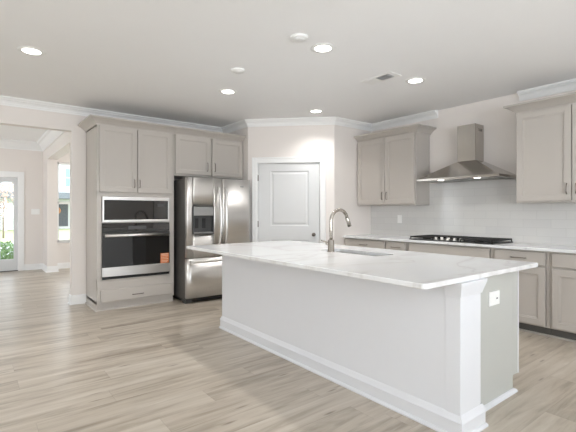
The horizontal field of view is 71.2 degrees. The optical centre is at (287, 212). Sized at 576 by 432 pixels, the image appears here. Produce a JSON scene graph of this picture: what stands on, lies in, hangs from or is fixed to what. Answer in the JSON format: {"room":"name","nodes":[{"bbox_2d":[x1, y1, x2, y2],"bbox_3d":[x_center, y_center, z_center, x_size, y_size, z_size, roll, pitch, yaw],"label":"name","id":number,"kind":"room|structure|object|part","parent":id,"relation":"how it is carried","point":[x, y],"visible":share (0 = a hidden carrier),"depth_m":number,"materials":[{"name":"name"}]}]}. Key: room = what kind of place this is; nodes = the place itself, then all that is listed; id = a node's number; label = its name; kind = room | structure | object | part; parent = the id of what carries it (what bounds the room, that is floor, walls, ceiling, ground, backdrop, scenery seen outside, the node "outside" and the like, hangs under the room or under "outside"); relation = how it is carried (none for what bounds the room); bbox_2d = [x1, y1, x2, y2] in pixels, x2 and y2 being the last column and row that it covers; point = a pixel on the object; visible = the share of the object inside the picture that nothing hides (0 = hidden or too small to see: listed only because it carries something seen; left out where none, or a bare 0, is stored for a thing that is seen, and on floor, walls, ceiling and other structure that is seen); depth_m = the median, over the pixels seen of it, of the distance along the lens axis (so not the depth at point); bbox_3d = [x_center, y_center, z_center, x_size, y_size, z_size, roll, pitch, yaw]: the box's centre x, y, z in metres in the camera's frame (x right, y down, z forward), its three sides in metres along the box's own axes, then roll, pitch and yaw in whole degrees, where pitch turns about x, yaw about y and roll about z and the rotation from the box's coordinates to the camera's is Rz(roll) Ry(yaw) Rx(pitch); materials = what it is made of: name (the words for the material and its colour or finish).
{"room":"kitchen","nodes":[
{"label":"kitchen","id":0,"kind":"room"},
{"bbox_2d":[0,148,42,263],"bbox_3d":[-7.085,-0.143,8.013,4.150,2.850,0.150,0,0,-38],"label":"wall","id":1,"kind":"structure","parent":0,"point":[29,162],"depth_m":8.96,"materials":[{"name":"white paint"}]},
{"bbox_2d":[0,171,23,271],"bbox_3d":[-6.376,0.197,8.552,1.272,2.170,0.170,0,0,-38],"label":"door","id":2,"kind":"structure","parent":1,"relation":"in","point":[17,178],"depth_m":8.82,"materials":[{"name":"white paint"}]},
{"bbox_2d":[31,209,39,213],"bbox_3d":[-5.662,-0.015,9.018,0.160,0.125,0.011,0,0,-38],"label":"light switch","id":3,"kind":"object","parent":1,"relation":"attached to","point":[33,211],"visible":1,"depth_m":9.02,"materials":[{"name":"white plastic"}]},
{"bbox_2d":[0,125,45,141],"bbox_3d":[-4.208,-1.668,7.577,8.157,0.200,4.370,0,0,-38],"label":"ceiling","id":4,"kind":"structure","parent":0,"point":[6,132],"depth_m":8.00,"materials":[{"name":"paint"}]},
{"bbox_2d":[43,132,69,265],"bbox_3d":[-4.181,-0.143,7.503,0.190,2.850,4.220,0,0,-38],"label":"wall","id":5,"kind":"structure","parent":0,"point":[60,147],"depth_m":8.63,"materials":[{"name":"white paint"}]},
{"bbox_2d":[57,152,69,262],"bbox_3d":[-3.814,-0.143,10.328,3.857,2.850,0.150,0,0,-38],"label":"wall","id":6,"kind":"structure","parent":0,"point":[63,249],"depth_m":9.22,"materials":[{"name":"white paint"}]},
{"bbox_2d":[24,262,69,272],"bbox_3d":[-3.913,1.217,9.930,4.302,0.130,0.718,0,0,-38],"label":"baseboard","id":7,"kind":"structure","parent":6,"relation":"attached to","point":[47,269],"depth_m":8.96,"materials":[{"name":"white paint"}]},
{"bbox_2d":[57,162,69,242],"bbox_3d":[-4.886,-0.223,9.445,1.020,1.850,0.130,0,0,-38],"label":"window","id":8,"kind":"structure","parent":6,"relation":"in","point":[58,163],"depth_m":9.19,"materials":[{"name":"white paint"}]},
{"bbox_2d":[0,105,177,294],"bbox_3d":[-3.301,-0.143,5.433,9.357,2.850,0.130,0,0,-38],"label":"wall","id":9,"kind":"structure","parent":0,"point":[9,115],"depth_m":5.62,"materials":[{"name":"white paint"}]},
{"bbox_2d":[0,130,63,150],"bbox_3d":[-5.760,-1.473,6.276,3.810,0.190,4.220,0,0,-38],"label":"trim","id":10,"kind":"structure","parent":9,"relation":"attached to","point":[49,136],"depth_m":8.67,"materials":[{"name":"white paint"}]},
{"bbox_2d":[68,294,85,304],"bbox_3d":[-2.975,1.217,5.669,0.210,0.130,0.158,0,0,-38],"label":"baseboard","id":11,"kind":"structure","parent":9,"relation":"attached to","point":[81,298],"depth_m":5.62,"materials":[{"name":"white paint"}]},
{"bbox_2d":[174,126,245,179],"bbox_3d":[-1.357,-0.879,6.379,1.156,0.692,0.754,0,0,-38],"label":"upper cabinet","id":12,"kind":"object","parent":9,"relation":"attached to","point":[197,152],"visible":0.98,"depth_m":6.11,"materials":[{"name":"beige paint"}]},
{"bbox_3d":[-1.406,-0.842,5.976,0.560,0.563,0.021,0,0,-38],"label":"door","id":13,"kind":"part","parent":12,"relation":"part of","materials":[{"name":"beige paint"}]},
{"bbox_3d":[-1.158,-1.177,6.123,1.156,0.095,0.106,0,0,-38],"label":"crown molding","id":14,"kind":"part","parent":12,"relation":"part of","materials":[{"name":"beige paint"}]},
{"bbox_3d":[-0.950,-0.842,6.330,0.538,0.563,0.021,0,0,-38],"label":"door","id":15,"kind":"part","parent":12,"relation":"part of","materials":[{"name":"beige paint"}]},
{"bbox_2d":[0,95,437,132],"bbox_3d":[-2.712,-1.411,5.235,9.544,0.104,2.320,0,0,-20],"label":"trim","id":16,"kind":"structure","parent":9,"relation":"attached to","point":[4,100],"depth_m":6.22,"materials":[{"name":"white paint"}]},
{"bbox_2d":[229,127,247,179],"bbox_3d":[-0.841,-0.090,6.751,0.110,2.745,0.808,0,0,-38],"label":"wall","id":17,"kind":"structure","parent":0,"point":[244,131],"depth_m":6.46,"materials":[{"name":"white paint"}]},
{"bbox_2d":[0,0,575,126],"bbox_3d":[-0.171,-1.638,1.406,9.357,0.350,10.330,0,0,-38],"label":"ceiling","id":18,"kind":"structure","parent":0,"point":[163,59],"depth_m":3.68,"materials":[{"name":"paint"}]},
{"bbox_2d":[17,46,45,55],"bbox_3d":[-2.325,-1.460,3.645,0.224,0.006,0.224,0,0,-38],"label":"recessed light","id":19,"kind":"object","parent":18,"relation":"in","point":[29,50],"visible":1,"depth_m":3.62,"materials":[{"name":"white plastic"}]},
{"bbox_2d":[219,89,236,93],"bbox_3d":[-0.727,-1.460,4.871,0.224,0.006,0.224,0,0,-38],"label":"recessed light","id":20,"kind":"object","parent":18,"relation":"in","point":[223,91],"visible":1,"depth_m":4.85,"materials":[{"name":"white"}]},
{"bbox_2d":[231,68,244,73],"bbox_3d":[-0.515,-1.452,4.134,0.144,0.022,0.144,0,0,-38],"label":"smoke detector","id":21,"kind":"object","parent":18,"relation":"attached to","point":[233,70],"visible":1,"depth_m":4.11,"materials":[{"name":"white plastic"}]},
{"bbox_2d":[290,33,307,42],"bbox_3d":[0.093,-1.452,3.358,0.150,0.022,0.150,0,0,-38],"label":"smoke detector","id":22,"kind":"object","parent":18,"relation":"attached to","point":[298,37],"visible":1,"depth_m":3.33,"materials":[{"name":"white plastic"}]},
{"bbox_2d":[308,109,323,112],"bbox_3d":[0.405,-1.460,5.814,0.224,0.006,0.224,0,0,-38],"label":"recessed light","id":23,"kind":"object","parent":18,"relation":"in","point":[312,110],"visible":1,"depth_m":5.81,"materials":[{"name":"white"}]},
{"bbox_2d":[310,43,335,52],"bbox_3d":[0.312,-1.460,3.583,0.224,0.006,0.224,0,0,-38],"label":"recessed light","id":24,"kind":"object","parent":18,"relation":"in","point":[320,47],"visible":1,"depth_m":3.58,"materials":[{"name":"white"}]},
{"bbox_2d":[360,71,400,84],"bbox_3d":[1.009,-1.454,4.388,0.190,0.018,0.410,0,0,-38],"label":"ceiling vent","id":25,"kind":"object","parent":18,"relation":"in","point":[389,75],"visible":1,"depth_m":4.37,"materials":[{"name":"white plastic"}]},
{"bbox_3d":[0.952,-1.456,4.453,0.130,0.002,0.138,0,0,-38],"label":"damper plate","id":26,"kind":"part","parent":25,"relation":"part of","materials":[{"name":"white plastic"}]},
{"bbox_2d":[405,77,425,83],"bbox_3d":[1.415,-1.460,4.463,0.224,0.006,0.224,0,0,-38],"label":"recessed light","id":27,"kind":"object","parent":18,"relation":"in","point":[415,80],"visible":1,"depth_m":4.45,"materials":[{"name":"white"}]},
{"bbox_2d":[0,268,575,431],"bbox_3d":[-1.512,1.342,3.131,9.357,0.120,14.700,0,0,-38],"label":"floor","id":28,"kind":"structure","parent":0,"point":[170,366],"depth_m":3.14,"materials":[{"name":"wood"}]},
{"bbox_2d":[78,114,176,311],"bbox_3d":[-2.263,0.029,5.675,1.134,2.507,0.754,0,0,-38],"label":"tall cabinet","id":29,"kind":"object","parent":28,"relation":"on","point":[125,158],"visible":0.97,"depth_m":5.44,"materials":[{"name":"beige paint"}]},
{"bbox_3d":[-2.241,-0.696,5.326,0.476,0.860,0.021,0,0,-38],"label":"door","id":30,"kind":"part","parent":29,"relation":"part of","materials":[{"name":"beige paint"}]},
{"bbox_3d":[-2.263,-1.177,5.675,1.134,0.095,0.754,0,0,-38],"label":"crown molding","id":31,"kind":"part","parent":29,"relation":"part of","materials":[{"name":"beige paint"}]},
{"bbox_3d":[-2.267,1.273,5.750,1.041,0.018,0.631,0,0,-38],"label":"shoe molding","id":32,"kind":"part","parent":29,"relation":"part of","materials":[{"name":"beige paint"}]},
{"bbox_2d":[102,196,168,221],"bbox_3d":[-2.199,-0.039,5.669,0.894,0.338,0.486,0,0,-38],"label":"microwave","id":33,"kind":"object","parent":29,"relation":"in","point":[114,209],"visible":0.99,"depth_m":5.46,"materials":[{"name":"black glass"}]},
{"bbox_3d":[-2.136,-0.032,5.424,0.644,0.259,0.018,0,0,-38],"label":"door glass","id":34,"kind":"part","parent":33,"relation":"part of","materials":[{"name":"black glass"}]},
{"bbox_3d":[-1.799,-0.032,5.686,0.203,0.259,0.018,0,0,-38],"label":"control panel","id":35,"kind":"part","parent":33,"relation":"part of","materials":[{"name":"black glass"}]},
{"bbox_2d":[102,222,169,279],"bbox_3d":[-2.199,0.511,5.666,0.896,0.734,0.632,0,0,-38],"label":"wall oven","id":36,"kind":"object","parent":29,"relation":"in","point":[129,250],"visible":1,"depth_m":5.44,"materials":[{"name":"black glass"}]},
{"bbox_3d":[-2.053,0.495,5.478,0.896,0.450,0.026,0,0,-38],"label":"door","id":37,"kind":"part","parent":36,"relation":"part of","materials":[{"name":"black glass"}]},
{"bbox_3d":[-2.053,0.781,5.478,0.896,0.122,0.026,0,0,-38],"label":"trim","id":38,"kind":"part","parent":36,"relation":"part of","materials":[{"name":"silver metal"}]},
{"bbox_3d":[-2.055,0.204,5.481,0.896,0.120,0.020,0,0,-38],"label":"control panel","id":39,"kind":"part","parent":36,"relation":"part of","materials":[{"name":"black glass"}]},
{"bbox_3d":[-2.043,1.087,5.480,0.951,0.155,0.021,0,0,-38],"label":"drawer","id":40,"kind":"part","parent":29,"relation":"part of","materials":[{"name":"beige paint"}]},
{"bbox_3d":[-1.859,-0.696,5.623,0.476,0.860,0.021,0,0,-38],"label":"door","id":41,"kind":"part","parent":29,"relation":"part of","materials":[{"name":"beige paint"}]},
{"bbox_2d":[173,177,249,303],"bbox_3d":[-1.217,0.391,6.175,1.044,1.782,0.956,0,0,-38],"label":"refrigerator","id":42,"kind":"object","parent":28,"relation":"on","point":[207,211],"visible":0.79,"depth_m":5.77,"materials":[{"name":"silver metal"}]},
{"bbox_3d":[-1.201,0.072,5.745,0.541,1.130,0.070,0,0,-38],"label":"door","id":43,"kind":"part","parent":42,"relation":"part of","materials":[{"name":"silver metal"}]},
{"bbox_3d":[-1.214,-0.015,5.728,0.302,0.125,0.066,0,0,-38],"label":"dispenser panel","id":44,"kind":"part","parent":42,"relation":"part of","materials":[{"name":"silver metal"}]},
{"bbox_3d":[-1.002,0.925,5.900,1.044,0.550,0.070,0,0,-38],"label":"freezer drawer","id":45,"kind":"part","parent":42,"relation":"part of","materials":[{"name":"silver metal"}]},
{"bbox_3d":[-0.990,0.100,5.821,0.119,0.958,0.041,0,0,43],"label":"handle","id":46,"kind":"part","parent":42,"relation":"part of","materials":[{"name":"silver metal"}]},
{"bbox_3d":[-0.907,0.100,5.885,0.041,0.958,0.119,0,0,-28],"label":"handle","id":47,"kind":"part","parent":42,"relation":"part of","materials":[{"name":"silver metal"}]},
{"bbox_3d":[-0.786,0.072,6.069,0.495,1.130,0.070,0,0,-38],"label":"door","id":48,"kind":"part","parent":42,"relation":"part of","materials":[{"name":"silver metal"}]},
{"bbox_2d":[345,238,386,248],"bbox_3d":[1.375,0.840,6.218,0.677,0.884,0.818,0,0,-38],"label":"base cabinet","id":49,"kind":"object","parent":28,"relation":"on","point":[382,244],"visible":0.22,"depth_m":5.98,"materials":[{"name":"beige paint"}]},
{"bbox_2d":[219,255,518,431],"bbox_3d":[0.493,0.840,3.651,0.995,0.884,2.829,0,0,-38],"label":"kitchen island","id":50,"kind":"object","parent":28,"relation":"on","point":[439,358],"visible":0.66,"depth_m":2.75,"materials":[{"name":"white paint"}]},
{"bbox_3d":[0.205,0.840,3.442,0.228,0.884,2.753,0,0,-38],"label":"panel","id":51,"kind":"part","parent":50,"relation":"part of","materials":[{"name":"white paint"}]},
{"bbox_3d":[0.217,1.214,3.436,0.295,0.135,2.829,0,0,-38],"label":"baseboard","id":52,"kind":"part","parent":50,"relation":"part of","materials":[{"name":"white paint"}]},
{"bbox_2d":[186,240,537,289],"bbox_3d":[0.358,0.383,3.671,1.437,0.030,2.973,0,0,-38],"label":"island countertop","id":53,"kind":"structure","parent":50,"relation":"on","point":[419,270],"depth_m":2.95,"materials":[{"name":"white stone"}]},
{"bbox_2d":[321,208,350,251],"bbox_3d":[0.458,0.164,3.841,0.296,0.408,0.170,0,0,-38],"label":"kitchen faucet","id":54,"kind":"object","parent":53,"relation":"on","point":[330,243],"visible":0.98,"depth_m":3.72,"materials":[{"name":"silver metal"}]},
{"bbox_3d":[0.482,0.111,3.795,0.242,0.302,0.033,0,0,-38],"label":"spout","id":55,"kind":"part","parent":54,"relation":"part of","materials":[{"name":"silver metal"}]},
{"bbox_3d":[1.033,0.882,2.371,0.230,0.800,0.094,0,0,-38],"label":"corner post","id":56,"kind":"part","parent":50,"relation":"part of","materials":[{"name":"white paint"}]},
{"bbox_2d":[488,290,499,306],"bbox_3d":[1.384,0.576,2.697,0.144,0.092,0.010,0,0,-38],"label":"wall outlet","id":57,"kind":"object","parent":50,"relation":"attached to","point":[493,297],"visible":1,"depth_m":2.69,"materials":[{"name":"white plastic"}]},
{"bbox_3d":[1.378,0.840,2.711,0.728,0.884,0.018,0,0,-38],"label":"panel","id":58,"kind":"part","parent":50,"relation":"part of","materials":[{"name":"grey paint"}]},
{"bbox_3d":[1.381,1.270,2.698,0.635,0.024,0.042,0,0,-38],"label":"shoe molding","id":59,"kind":"part","parent":50,"relation":"part of","materials":[{"name":"white paint"}]},
{"bbox_2d":[387,241,407,250],"bbox_3d":[1.737,0.840,5.753,0.677,0.884,0.358,0,0,-38],"label":"base cabinet","id":60,"kind":"object","parent":28,"relation":"on","point":[393,245],"visible":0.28,"depth_m":5.54,"materials":[{"name":"beige paint"}]},
{"bbox_2d":[408,242,492,258],"bbox_3d":[2.193,0.840,5.166,0.677,0.884,1.124,0,0,-38],"label":"base cabinet","id":61,"kind":"object","parent":28,"relation":"on","point":[483,252],"visible":0.08,"depth_m":4.91,"materials":[{"name":"beige paint"}]},
{"bbox_2d":[493,248,551,336],"bbox_3d":[2.713,0.840,4.497,0.677,0.884,0.566,0,0,-38],"label":"base cabinet","id":62,"kind":"object","parent":28,"relation":"on","point":[534,283],"visible":0.4,"depth_m":4.21,"materials":[{"name":"beige paint"}]},
{"bbox_3d":[2.477,0.482,4.315,0.021,0.136,0.504,0,0,-38],"label":"drawer","id":63,"kind":"part","parent":62,"relation":"part of","materials":[{"name":"beige paint"}]},
{"bbox_3d":[2.477,0.871,4.315,0.021,0.594,0.504,0,0,-38],"label":"door","id":64,"kind":"part","parent":62,"relation":"part of","materials":[{"name":"beige paint"}]},
{"bbox_3d":[2.531,1.273,4.356,0.017,0.018,0.566,0,0,-38],"label":"shoe molding","id":65,"kind":"part","parent":62,"relation":"part of","materials":[{"name":"beige paint"}]},
{"bbox_2d":[550,252,575,342],"bbox_3d":[3.195,0.840,3.878,0.677,0.884,1.000,0,0,-38],"label":"base cabinet","id":66,"kind":"object","parent":28,"relation":"on","point":[562,265],"visible":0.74,"depth_m":4.00,"materials":[{"name":"beige paint"}]},
{"bbox_2d":[343,234,575,253],"bbox_3d":[2.323,0.383,5.008,0.671,0.030,3.896,0,0,-38],"label":"countertop","id":67,"kind":"structure","parent":66,"relation":"on","point":[514,245],"depth_m":4.61,"materials":[{"name":"white stone"}]},
{"bbox_2d":[409,235,512,244],"bbox_3d":[2.203,0.344,5.199,0.530,0.048,1.125,0,0,-38],"label":"gas cooktop","id":68,"kind":"object","parent":67,"relation":"in","point":[446,238],"visible":1,"depth_m":5.01,"materials":[{"name":"black metal"}]},
{"bbox_3d":[3.013,1.273,3.736,0.017,0.018,1.000,0,0,-38],"label":"shoe molding","id":69,"kind":"part","parent":66,"relation":"part of","materials":[{"name":"beige paint"}]},
{"bbox_3d":[2.960,0.482,3.695,0.021,0.136,0.940,0,0,-38],"label":"drawer","id":70,"kind":"part","parent":66,"relation":"part of","materials":[{"name":"beige paint"}]},
{"bbox_3d":[2.814,0.871,3.882,0.021,0.594,0.465,0,0,-38],"label":"door","id":71,"kind":"part","parent":66,"relation":"part of","materials":[{"name":"beige paint"}]},
{"bbox_2d":[248,125,333,241],"bbox_3d":[0.048,-0.090,6.370,1.366,2.745,0.110,0,0,7],"label":"wall","id":72,"kind":"structure","parent":0,"point":[304,140],"depth_m":6.30,"materials":[{"name":"white paint"}]},
{"bbox_2d":[252,156,325,243],"bbox_3d":[0.012,0.207,6.346,1.164,2.150,0.166,0,0,7],"label":"door","id":73,"kind":"structure","parent":72,"relation":"in","point":[289,193],"depth_m":6.33,"materials":[{"name":"white paint"}]},
{"bbox_2d":[334,125,370,244],"bbox_3d":[1.027,-0.090,6.540,0.864,2.745,0.110,0,0,-38],"label":"wall","id":74,"kind":"structure","parent":0,"point":[345,144],"depth_m":6.41,"materials":[{"name":"white paint"}]},
{"bbox_2d":[371,90,575,183],"bbox_3d":[3.503,-0.090,4.181,0.150,2.745,10.200,0,0,-38],"label":"wall","id":75,"kind":"structure","parent":0,"point":[499,123],"depth_m":5.25,"materials":[{"name":"white paint"}]},
{"bbox_2d":[354,123,436,205],"bbox_3d":[1.603,-0.666,6.147,0.438,1.118,1.206,0,0,-38],"label":"upper cabinet","id":76,"kind":"object","parent":75,"relation":"attached to","point":[390,162],"visible":1,"depth_m":5.95,"materials":[{"name":"beige paint"}]},
{"bbox_3d":[1.298,-0.623,6.305,0.021,0.994,0.543,0,0,-38],"label":"door","id":77,"kind":"part","parent":76,"relation":"part of","materials":[{"name":"beige paint"}]},
{"bbox_3d":[1.603,-1.177,6.147,0.438,0.095,1.206,0,0,-38],"label":"crown molding","id":78,"kind":"part","parent":76,"relation":"part of","materials":[{"name":"beige paint"}]},
{"bbox_3d":[1.628,-0.623,5.880,0.021,0.994,0.517,0,0,-38],"label":"door","id":79,"kind":"part","parent":76,"relation":"part of","materials":[{"name":"beige paint"}]},
{"bbox_2d":[397,215,401,222],"bbox_3d":[1.747,0.104,6.292,0.008,0.125,0.080,0,0,-38],"label":"wall outlet","id":80,"kind":"object","parent":75,"relation":"attached to","point":[399,217],"visible":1,"depth_m":6.29,"materials":[{"name":"white plastic"}]},
{"bbox_2d":[417,123,515,182],"bbox_3d":[2.288,-0.777,5.193,0.527,0.723,1.090,0,0,-38],"label":"range hood","id":81,"kind":"object","parent":75,"relation":"attached to","point":[470,165],"visible":0.94,"depth_m":5.18,"materials":[{"name":"silver metal"}]},
{"bbox_2d":[371,178,575,245],"bbox_3d":[2.593,-0.010,5.220,0.012,0.816,3.898,0,0,-38],"label":"backsplash","id":82,"kind":"structure","parent":75,"relation":"attached to","point":[483,208],"depth_m":5.28,"materials":[{"name":"white tile"}]},
{"bbox_2d":[503,92,575,202],"bbox_3d":[3.034,-0.666,4.306,0.438,1.118,1.215,0,0,-38],"label":"upper cabinet","id":83,"kind":"object","parent":75,"relation":"attached to","point":[545,127],"visible":1,"depth_m":4.36,"materials":[{"name":"beige paint"}]},
{"bbox_3d":[3.034,-1.177,4.306,0.438,0.095,1.215,0,0,-38],"label":"crown molding","id":84,"kind":"part","parent":83,"relation":"part of","materials":[{"name":"beige paint"}]},
{"bbox_3d":[2.784,-0.623,4.393,0.021,0.994,0.535,0,0,-38],"label":"door","id":85,"kind":"part","parent":83,"relation":"part of","materials":[{"name":"beige paint"}]},
{"bbox_3d":[3.119,-0.623,3.963,0.021,0.994,0.539,0,0,-38],"label":"door","id":86,"kind":"part","parent":83,"relation":"part of","materials":[{"name":"beige paint"}]},
{"bbox_2d":[517,78,575,100],"bbox_3d":[4.627,-1.411,2.546,0.084,0.104,5.940,0,0,-38],"label":"trim","id":87,"kind":"structure","parent":75,"relation":"attached to","point":[568,85],"depth_m":4.64,"materials":[{"name":"white paint"}]},
{"label":"outside","id":88,"kind":"structure","parent":0,"visible":0},
{"bbox_2d":[0,229,69,242],"bbox_3d":[-19.094,1.632,48.996,110.000,0.100,79.200,0,0,-38],"label":"lawn","id":89,"kind":"structure","parent":88,"point":[64,234],"depth_m":27.47,"materials":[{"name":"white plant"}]},
{"bbox_2d":[0,182,13,237],"bbox_3d":[-17.373,-0.277,24.517,1.628,3.718,1.665,0,0,-38],"label":"tree","id":90,"kind":"object","parent":89,"relation":"on","point":[6,195],"visible":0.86,"depth_m":24.48,"materials":[{"name":"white plant"}]},
{"bbox_2d":[0,241,13,259],"bbox_3d":[-7.535,1.165,10.494,1.159,0.864,0.809,0,0,-38],"label":"shrub","id":91,"kind":"object","parent":89,"relation":"on","point":[4,251],"visible":0.39,"depth_m":10.48,"materials":[{"name":"green plant"}]},
{"bbox_2d":[0,165,69,230],"bbox_3d":[-21.296,-3.368,44.497,20.200,9.900,13.200,0,0,-38],"label":"house","id":92,"kind":"structure","parent":89,"relation":"on","point":[64,170],"depth_m":38.66,"materials":[{"name":"white"}]},
{"bbox_3d":[-24.090,0.157,34.243,0.240,2.850,0.240,0,0,-38],"label":"porch post","id":93,"kind":"part","parent":92,"relation":"part of","materials":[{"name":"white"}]},
{"bbox_3d":[-21.812,0.257,38.725,1.100,2.150,0.080,0,0,-38],"label":"door","id":94,"kind":"part","parent":92,"relation":"part of","materials":[{"name":"grey stone"}]},
{"bbox_3d":[-20.952,-3.818,39.330,1.400,0.800,0.020,0,0,-38],"label":"pane","id":95,"kind":"part","parent":92,"relation":"part of","materials":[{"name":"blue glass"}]},
{"bbox_3d":[-20.952,-2.918,39.330,1.400,0.800,0.020,0,0,-38],"label":"pane","id":96,"kind":"part","parent":92,"relation":"part of","materials":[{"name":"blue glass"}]}
]}

